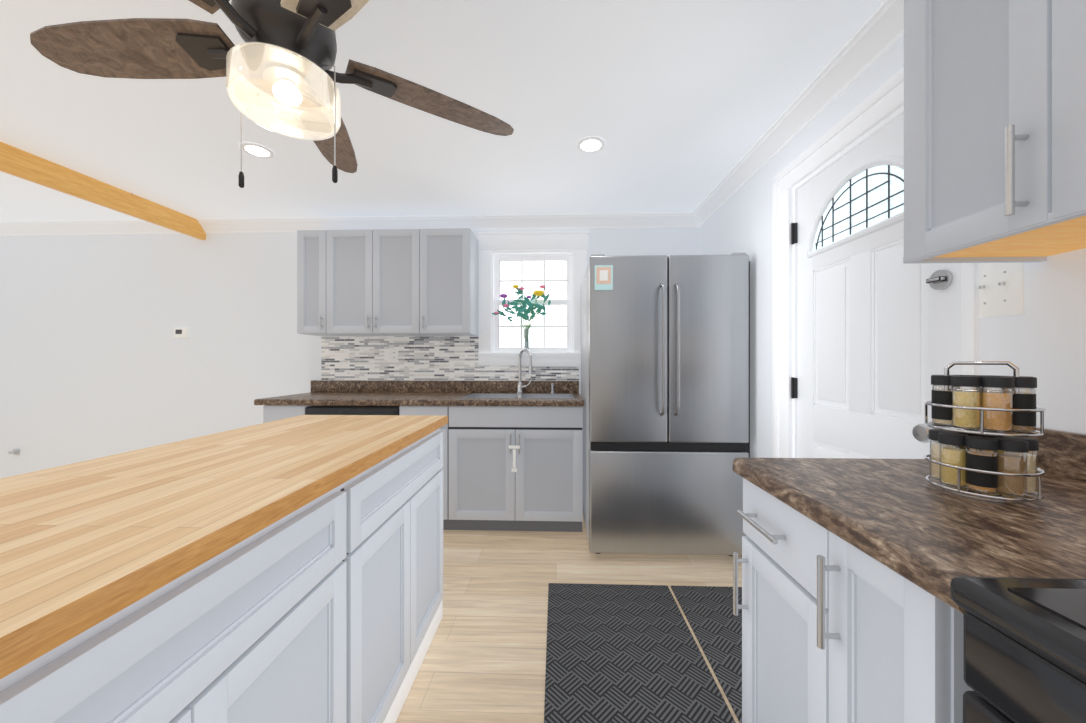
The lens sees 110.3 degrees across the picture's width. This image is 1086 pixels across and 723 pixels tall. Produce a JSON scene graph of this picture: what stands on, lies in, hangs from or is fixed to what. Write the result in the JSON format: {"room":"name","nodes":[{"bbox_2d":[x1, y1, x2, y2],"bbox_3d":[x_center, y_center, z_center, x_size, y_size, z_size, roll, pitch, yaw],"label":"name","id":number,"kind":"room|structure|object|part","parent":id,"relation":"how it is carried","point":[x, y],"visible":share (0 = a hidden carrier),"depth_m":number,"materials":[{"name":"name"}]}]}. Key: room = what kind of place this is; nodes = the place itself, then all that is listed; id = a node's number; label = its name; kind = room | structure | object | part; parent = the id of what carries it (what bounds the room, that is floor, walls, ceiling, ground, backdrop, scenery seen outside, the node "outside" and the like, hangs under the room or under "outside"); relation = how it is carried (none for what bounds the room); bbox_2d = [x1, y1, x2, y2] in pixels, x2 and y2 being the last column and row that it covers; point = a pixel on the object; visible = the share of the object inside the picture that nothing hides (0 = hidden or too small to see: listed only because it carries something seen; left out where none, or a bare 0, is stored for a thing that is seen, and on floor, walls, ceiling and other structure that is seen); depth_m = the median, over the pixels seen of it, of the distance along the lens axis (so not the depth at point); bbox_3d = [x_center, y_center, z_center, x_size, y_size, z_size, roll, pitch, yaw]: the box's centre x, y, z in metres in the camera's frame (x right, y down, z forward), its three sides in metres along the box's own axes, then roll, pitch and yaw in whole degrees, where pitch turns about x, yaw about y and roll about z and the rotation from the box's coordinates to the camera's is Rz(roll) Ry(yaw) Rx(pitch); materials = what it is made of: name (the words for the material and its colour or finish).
{"room":"kitchen","nodes":[
{"label":"kitchen","id":0,"kind":"room"},
{"bbox_2d":[0,228,698,478],"bbox_3d":[-2.101,-0.005,3.315,7.170,2.370,0.200,0,0,2],"label":"wall","id":1,"kind":"structure","parent":0,"point":[93,365],"depth_m":3.26,"materials":[{"name":"paint"}]},
{"bbox_2d":[8,449,18,454],"bbox_3d":[-4.584,0.790,3.272,0.044,0.050,0.086,0,0,-27],"label":"hook","id":2,"kind":"object","parent":1,"relation":"attached to","point":[15,451],"visible":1,"depth_m":3.30,"materials":[{"name":"silver metal"}]},
{"bbox_2d":[174,328,189,337],"bbox_3d":[-3.091,-0.245,3.235,0.125,0.086,0.026,0,0,2],"label":"thermostat","id":3,"kind":"object","parent":1,"relation":"attached to","point":[178,332],"visible":1,"depth_m":3.22,"materials":[{"name":"white plastic"}]},
{"bbox_2d":[297,228,478,335],"bbox_3d":[-1.210,-0.609,3.007,1.332,0.793,0.349,0,0,2],"label":"upper cabinet","id":4,"kind":"object","parent":1,"relation":"attached to","point":[368,282],"visible":1,"depth_m":2.87,"materials":[{"name":"grey wood"}]},
{"bbox_2d":[321,336,578,380],"bbox_3d":[-0.790,-0.025,3.164,2.171,0.369,0.008,0,0,2],"label":"tile backsplash","id":5,"kind":"structure","parent":1,"relation":"attached to","point":[425,358],"depth_m":3.17,"materials":[{"name":"tile"}]},
{"bbox_2d":[390,348,397,361],"bbox_3d":[-1.250,-0.055,3.172,0.070,0.114,0.007,0,0,2],"label":"outlet plate","id":6,"kind":"object","parent":5,"relation":"attached to","point":[393,351],"visible":1,"depth_m":3.17,"materials":[{"name":"white plastic"}]},
{"bbox_2d":[0,0,903,235],"bbox_3d":[-2.215,-1.144,0.047,6.770,0.092,6.340,0,0,2],"label":"crown molding","id":7,"kind":"structure","parent":1,"relation":"attached to","point":[884,28],"depth_m":3.06,"materials":[{"name":"white wood"}]},
{"bbox_2d":[478,231,589,365],"bbox_3d":[-0.073,-0.517,3.203,0.920,1.105,0.204,0,0,2],"label":"window","id":8,"kind":"structure","parent":1,"relation":"in","point":[574,243],"depth_m":3.13,"materials":[{"name":"white wood"}]},
{"bbox_2d":[492,284,550,349],"bbox_3d":[-0.184,-0.359,3.126,0.497,0.571,0.096,0,0,2],"label":"flower vase","id":9,"kind":"object","parent":8,"relation":"on","point":[532,307],"visible":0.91,"depth_m":3.13,"materials":[{"name":"clear glass"}]},
{"bbox_2d":[494,255,571,352],"bbox_3d":[-0.085,-0.490,3.220,0.659,0.832,0.090,0,0,2],"label":"sash","id":10,"kind":"object","parent":8,"relation":"attached to","point":[542,258],"depth_m":3.20,"materials":[{"name":"white wood"}]},
{"bbox_2d":[0,0,884,221],"bbox_3d":[-2.215,-1.240,0.047,7.170,0.100,6.740,0,0,2],"label":"ceiling","id":11,"kind":"structure","parent":0,"point":[676,92],"depth_m":1.78,"materials":[{"name":"paint"}]},
{"bbox_2d":[0,142,205,239],"bbox_3d":[-3.022,-1.116,0.075,0.045,0.147,6.339,0,0,2],"label":"ceiling beam","id":12,"kind":"structure","parent":11,"relation":"attached to","point":[14,161],"depth_m":2.44,"materials":[{"name":"brown wood"}]},
{"bbox_2d":[240,142,273,158],"bbox_3d":[-1.607,-1.185,2.127,0.156,0.008,0.156,0,0,2],"label":"recessed light","id":13,"kind":"object","parent":11,"relation":"in","point":[257,150],"visible":0.97,"depth_m":2.12,"materials":[{"name":"white plastic"}]},
{"bbox_2d":[30,0,513,187],"bbox_3d":[-0.715,-0.817,0.974,1.203,0.744,1.256,0,0,2],"label":"fan","id":14,"kind":"object","parent":11,"relation":"hanging from","point":[288,52],"visible":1,"depth_m":0.97,"materials":[{"name":"brown wood"}]},
{"bbox_3d":[-0.656,-0.676,0.972,0.242,0.097,0.242,0,0,2],"label":"lamp shade","id":15,"kind":"part","parent":14,"relation":"part of","materials":[{"name":"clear glass"}]},
{"bbox_3d":[-0.671,-0.957,0.971,0.495,0.464,0.519,0,0,2],"label":"motor","id":16,"kind":"part","parent":14,"relation":"part of","materials":[{"name":"brown metal"}]},
{"bbox_3d":[-0.657,-0.597,0.969,0.294,0.304,0.062,0,0,2],"label":"pull chain","id":17,"kind":"part","parent":14,"relation":"part of","materials":[{"name":"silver metal"}]},
{"bbox_2d":[577,136,604,152],"bbox_3d":[0.263,-1.185,2.072,0.156,0.008,0.156,0,0,2],"label":"recessed light","id":18,"kind":"object","parent":11,"relation":"in","point":[590,144],"visible":1,"depth_m":2.07,"materials":[{"name":"white plastic"}]},
{"bbox_2d":[396,515,741,722],"bbox_3d":[-2.215,1.230,0.047,7.170,0.100,6.740,0,0,2],"label":"floor","id":19,"kind":"structure","parent":0,"point":[484,661],"depth_m":1.81,"materials":[{"name":"laminate"}]},
{"bbox_2d":[0,415,447,722],"bbox_3d":[-0.827,0.715,0.533,0.690,0.929,2.467,0,0,2],"label":"kitchen island","id":20,"kind":"object","parent":19,"relation":"on","point":[288,570],"visible":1,"depth_m":0.69,"materials":[{"name":"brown wood"}]},
{"bbox_2d":[254,348,583,531],"bbox_3d":[-0.843,0.536,2.845,2.256,1.286,0.646,0,0,2],"label":"sink base cabinet","id":21,"kind":"object","parent":19,"relation":"on","point":[513,450],"visible":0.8,"depth_m":2.57,"materials":[{"name":"grey wood"}]},
{"bbox_2d":[305,405,399,414],"bbox_3d":[-1.303,0.691,2.845,0.645,0.758,0.614,0,0,2],"label":"dishwasher","id":22,"kind":"object","parent":21,"relation":"in","point":[309,409],"depth_m":2.58,"materials":[{"name":"black metal"}]},
{"bbox_2d":[254,380,583,406],"bbox_3d":[-0.843,0.230,2.860,2.256,0.140,0.617,0,0,2],"label":"countertop","id":23,"kind":"structure","parent":21,"relation":"on","point":[323,392],"depth_m":3.07,"materials":[{"name":"brown stone"}]},
{"bbox_2d":[457,393,577,398],"bbox_3d":[-0.171,0.350,2.838,0.840,0.189,0.430,0,0,2],"label":"sink","id":24,"kind":"object","parent":21,"relation":"in","point":[470,395],"depth_m":3.00,"materials":[{"name":"metal"}]},
{"bbox_2d":[516,348,554,392],"bbox_3d":[-0.062,0.074,3.018,0.315,0.363,0.167,0,0,2],"label":"faucet","id":25,"kind":"object","parent":21,"relation":"on","point":[530,386],"depth_m":3.11,"materials":[{"name":"silver metal"}]},
{"bbox_2d":[544,583,735,722],"bbox_3d":[0.296,1.175,0.690,0.623,0.008,2.600,0,0,2],"label":"runner mat","id":26,"kind":"object","parent":19,"relation":"on","point":[616,653],"visible":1,"depth_m":1.48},
{"bbox_2d":[581,253,749,555],"bbox_3d":[0.773,0.271,2.605,0.969,1.816,0.918,0,0,2],"label":"refrigerator","id":27,"kind":"object","parent":19,"relation":"on","point":[665,341],"visible":0.96,"depth_m":2.21,"materials":[{"name":"silver metal"}]},
{"bbox_2d":[671,586,741,722],"bbox_3d":[0.926,1.175,1.499,0.553,0.008,0.940,0,0,2],"label":"mat","id":28,"kind":"object","parent":19,"relation":"on","point":[708,610],"visible":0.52,"depth_m":1.65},
{"bbox_2d":[733,427,1085,722],"bbox_3d":[0.840,0.669,0.725,0.705,1.019,0.576,0,0,2],"label":"base cabinet","id":29,"kind":"object","parent":19,"relation":"on","point":[850,614],"visible":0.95,"depth_m":0.67,"materials":[{"name":"grey wood"}]},
{"bbox_2d":[733,427,1085,613],"bbox_3d":[0.848,0.230,0.725,0.689,0.140,0.576,0,0,2],"label":"countertop","id":30,"kind":"structure","parent":29,"relation":"on","point":[928,534],"depth_m":0.65,"materials":[{"name":"brown stone"}]},
{"bbox_2d":[924,361,1045,502],"bbox_3d":[0.862,0.129,0.745,0.157,0.260,0.157,0,0,2],"label":"spice rack","id":31,"kind":"object","parent":29,"relation":"on","point":[977,462],"visible":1,"depth_m":0.70,"materials":[{"name":"silver metal"}]},
{"bbox_2d":[950,577,1085,722],"bbox_3d":[0.785,0.605,0.054,0.767,1.110,0.768,0,0,2],"label":"range","id":32,"kind":"object","parent":19,"relation":"on","point":[1025,638],"visible":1,"depth_m":0.39,"materials":[{"name":"black metal"}]},
{"bbox_2d":[699,36,1085,457],"bbox_3d":[1.265,-0.005,-0.174,0.200,2.370,6.540,0,0,2],"label":"wall","id":33,"kind":"structure","parent":0,"point":[1047,342],"depth_m":1.30,"materials":[{"name":"paint"}]},
{"bbox_2d":[772,67,980,457],"bbox_3d":[1.305,0.105,1.517,0.218,2.150,0.962,0,0,2],"label":"door frame","id":34,"kind":"structure","parent":33,"relation":"attached to","point":[885,105],"depth_m":1.86,"materials":[{"name":"white wood"}]},
{"bbox_2d":[798,114,960,458],"bbox_3d":[1.257,0.162,1.472,0.045,2.011,0.762,0,0,2],"label":"entry door","id":35,"kind":"structure","parent":33,"relation":"in","point":[873,334],"depth_m":1.43,"materials":[{"name":"white wood"}]},
{"bbox_2d":[806,155,903,257],"bbox_3d":[1.232,-0.620,1.473,0.032,0.284,0.596,0,0,2],"label":"window","id":36,"kind":"structure","parent":35,"relation":"in","point":[869,199],"depth_m":1.46,"materials":[{"name":"glass"}]},
{"bbox_2d":[791,223,952,442],"bbox_3d":[1.200,0.155,1.500,0.071,1.674,0.749,0,0,2],"label":"door hardware","id":37,"kind":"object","parent":35,"relation":"attached to","point":[940,279],"depth_m":1.16,"materials":[{"name":"silver metal"}]},
{"bbox_2d":[903,0,1085,263],"bbox_3d":[0.999,-0.630,0.224,0.353,0.780,1.397,0,0,2],"label":"upper cabinet","id":38,"kind":"object","parent":33,"relation":"attached to","point":[995,90],"visible":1,"depth_m":0.75,"materials":[{"name":"grey wood"}]},
{"bbox_2d":[979,263,1023,318],"bbox_3d":[1.195,-0.195,1.003,0.018,0.154,0.118,0,0,2],"label":"switch plate","id":39,"kind":"object","parent":33,"relation":"attached to","point":[1001,285],"visible":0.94,"depth_m":0.99,"materials":[{"name":"white plastic"}]},
{"label":"outside","id":40,"kind":"structure","parent":0,"visible":0},
{"bbox_2d":[499,261,566,346],"bbox_3d":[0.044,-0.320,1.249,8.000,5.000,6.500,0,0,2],"label":"window pane","id":41,"kind":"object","parent":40,"point":[556,315],"depth_m":4.35,"materials":[{"name":"glass"}]}
]}

